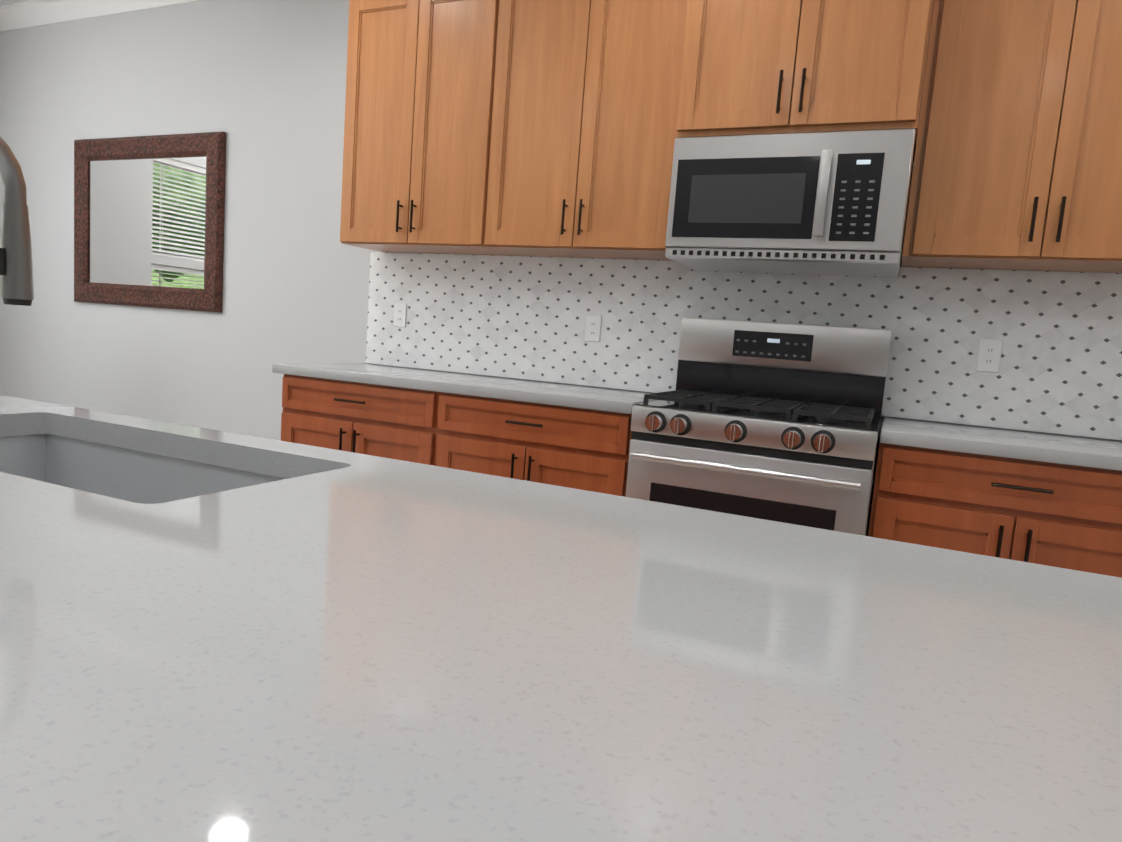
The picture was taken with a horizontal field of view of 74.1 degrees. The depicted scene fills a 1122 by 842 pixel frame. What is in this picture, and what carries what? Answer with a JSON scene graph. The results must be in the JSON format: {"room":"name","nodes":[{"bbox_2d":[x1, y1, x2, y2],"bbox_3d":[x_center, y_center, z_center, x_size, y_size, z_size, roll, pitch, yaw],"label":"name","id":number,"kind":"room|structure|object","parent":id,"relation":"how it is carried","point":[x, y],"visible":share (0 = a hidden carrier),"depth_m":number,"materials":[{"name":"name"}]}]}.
{"room":"kitchen","nodes":[
{"label":"kitchen","id":0,"kind":"room"},
{"bbox_2d":[0,0,28,5],"bbox_3d":[-0.977,-1.812,-0.968,10.150,0.080,8.770,7,7,23],"label":"ceiling","id":1,"kind":"structure","parent":0,"point":[4,2],"depth_m":4.57,"materials":[{"name":"white paint"}]},
{"bbox_2d":[0,0,1121,535],"bbox_3d":[0.661,-0.640,3.122,10.150,2.920,0.160,7,7,23],"label":"wall","id":2,"kind":"structure","parent":0,"point":[260,84],"depth_m":4.14,"materials":[{"name":"grey paint"}]},
{"bbox_2d":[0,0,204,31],"bbox_3d":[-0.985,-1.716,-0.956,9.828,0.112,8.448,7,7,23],"label":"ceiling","id":3,"kind":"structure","parent":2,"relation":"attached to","point":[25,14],"depth_m":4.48,"materials":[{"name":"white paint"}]},
{"bbox_2d":[74,132,225,312],"bbox_3d":[-2.446,-1.165,4.357,1.250,0.980,0.035,7,7,23],"label":"framed mirror","id":4,"kind":"object","parent":2,"relation":"attached to","point":[149,213],"visible":0.98,"depth_m":4.33,"materials":[{"name":"brown metal"}]},
{"bbox_2d":[340,0,511,255],"bbox_3d":[-0.536,-1.363,3.328,0.829,1.170,0.328,7,7,23],"label":"upper cabinet","id":5,"kind":"object","parent":2,"relation":"attached to","point":[426,101],"depth_m":3.18,"materials":[{"name":"brown wood"}]},
{"bbox_2d":[496,0,686,259],"bbox_3d":[0.124,-1.281,3.040,0.883,1.170,0.328,7,7,23],"label":"upper cabinet","id":6,"kind":"object","parent":2,"relation":"attached to","point":[540,128],"depth_m":2.88,"materials":[{"name":"brown wood"}]},
{"bbox_2d":[366,252,1121,439],"bbox_3d":[1.189,-0.303,2.818,4.750,0.558,0.011,7,7,23],"label":"tile backsplash","id":7,"kind":"structure","parent":2,"relation":"attached to","point":[1059,333],"depth_m":2.95,"materials":[{"name":"tile"}]},
{"bbox_2d":[394,303,406,326],"bbox_3d":[-0.797,-0.524,3.676,0.072,0.116,0.006,7,7,23],"label":"electrical outlet","id":8,"kind":"object","parent":7,"relation":"attached to","point":[400,309],"visible":1,"depth_m":3.67,"materials":[{"name":"white plastic"}]},
{"bbox_2d":[585,315,601,341],"bbox_3d":[0.141,-0.407,3.267,0.072,0.116,0.006,7,7,23],"label":"electrical outlet","id":9,"kind":"object","parent":7,"relation":"attached to","point":[593,328],"visible":1,"depth_m":3.27,"materials":[{"name":"white plastic"}]},
{"bbox_2d":[976,339,1002,372],"bbox_3d":[1.534,-0.234,2.660,0.072,0.116,0.006,7,7,23],"label":"electrical outlet","id":10,"kind":"object","parent":7,"relation":"attached to","point":[989,355],"visible":1,"depth_m":2.66,"materials":[{"name":"white plastic"}]},
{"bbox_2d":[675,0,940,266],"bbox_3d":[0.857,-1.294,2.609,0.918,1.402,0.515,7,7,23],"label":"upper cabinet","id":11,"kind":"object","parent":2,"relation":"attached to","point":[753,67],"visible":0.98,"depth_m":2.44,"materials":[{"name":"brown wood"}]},
{"bbox_2d":[665,128,915,276],"bbox_3d":[0.819,-0.768,2.674,0.777,0.418,0.476,7,7,23],"label":"microwave","id":12,"kind":"object","parent":11,"relation":"attached to","point":[826,203],"visible":1,"depth_m":2.49,"materials":[{"name":"silver metal"}]},
{"bbox_2d":[907,0,1121,272],"bbox_3d":[1.632,-1.093,2.382,0.809,1.170,0.328,7,7,23],"label":"upper cabinet","id":13,"kind":"object","parent":2,"relation":"attached to","point":[1021,163],"visible":1,"depth_m":2.30,"materials":[{"name":"brown wood"}]},
{"bbox_3d":[-1.199,1.146,-0.632,10.150,0.050,8.770,7,7,23],"label":"floor","id":14,"kind":"structure","parent":0,"visible":0},
{"bbox_2d":[276,371,451,467],"bbox_3d":[-0.723,0.257,3.377,0.870,0.880,0.628,7,7,23],"label":"base cabinet","id":15,"kind":"object","parent":14,"relation":"on","point":[399,421],"depth_m":3.04,"materials":[{"name":"brown wood"}]},
{"bbox_2d":[448,391,632,496],"bbox_3d":[-0.056,0.340,3.086,0.876,0.880,0.628,7,7,23],"label":"base cabinet","id":16,"kind":"object","parent":14,"relation":"on","point":[567,435],"depth_m":2.73,"materials":[{"name":"brown wood"}]},
{"bbox_2d":[272,363,655,410],"bbox_3d":[-0.374,-0.159,3.182,1.646,0.040,0.638,7,7,23],"label":"countertop","id":17,"kind":"structure","parent":16,"relation":"on","point":[415,377],"depth_m":3.00,"materials":[{"name":"white stone"}]},
{"bbox_2d":[0,395,1121,841],"bbox_3d":[-0.892,0.532,0.664,2.760,0.920,1.490,7,7,23],"label":"kitchen island","id":18,"kind":"object","parent":14,"relation":"on","point":[208,635],"visible":1,"depth_m":0.48,"materials":[{"name":"white stone"}]},
{"bbox_2d":[0,136,33,305],"bbox_3d":[-0.821,-0.179,0.938,0.164,0.436,0.224,7,7,23],"label":"kitchen faucet","id":19,"kind":"object","parent":18,"relation":"on","point":[16,274],"visible":1,"depth_m":0.98,"materials":[{"name":"silver metal"}]},
{"bbox_2d":[626,317,891,535],"bbox_3d":[0.692,0.260,2.676,0.779,1.242,0.697,7,7,23],"label":"gas range","id":20,"kind":"object","parent":14,"relation":"on","point":[778,422],"visible":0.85,"depth_m":2.49,"materials":[{"name":"silver metal"}]},
{"bbox_2d":[868,440,1121,577],"bbox_3d":[1.443,0.527,2.432,0.831,0.880,0.628,7,7,23],"label":"base cabinet","id":21,"kind":"object","parent":14,"relation":"on","point":[1049,499],"depth_m":2.14,"materials":[{"name":"brown wood"}]},
{"bbox_2d":[880,416,1121,463],"bbox_3d":[2.150,0.156,2.081,2.312,0.040,0.638,7,7,23],"label":"countertop","id":22,"kind":"structure","parent":21,"relation":"on","point":[1025,443],"depth_m":2.23,"materials":[{"name":"white stone"}]}
]}

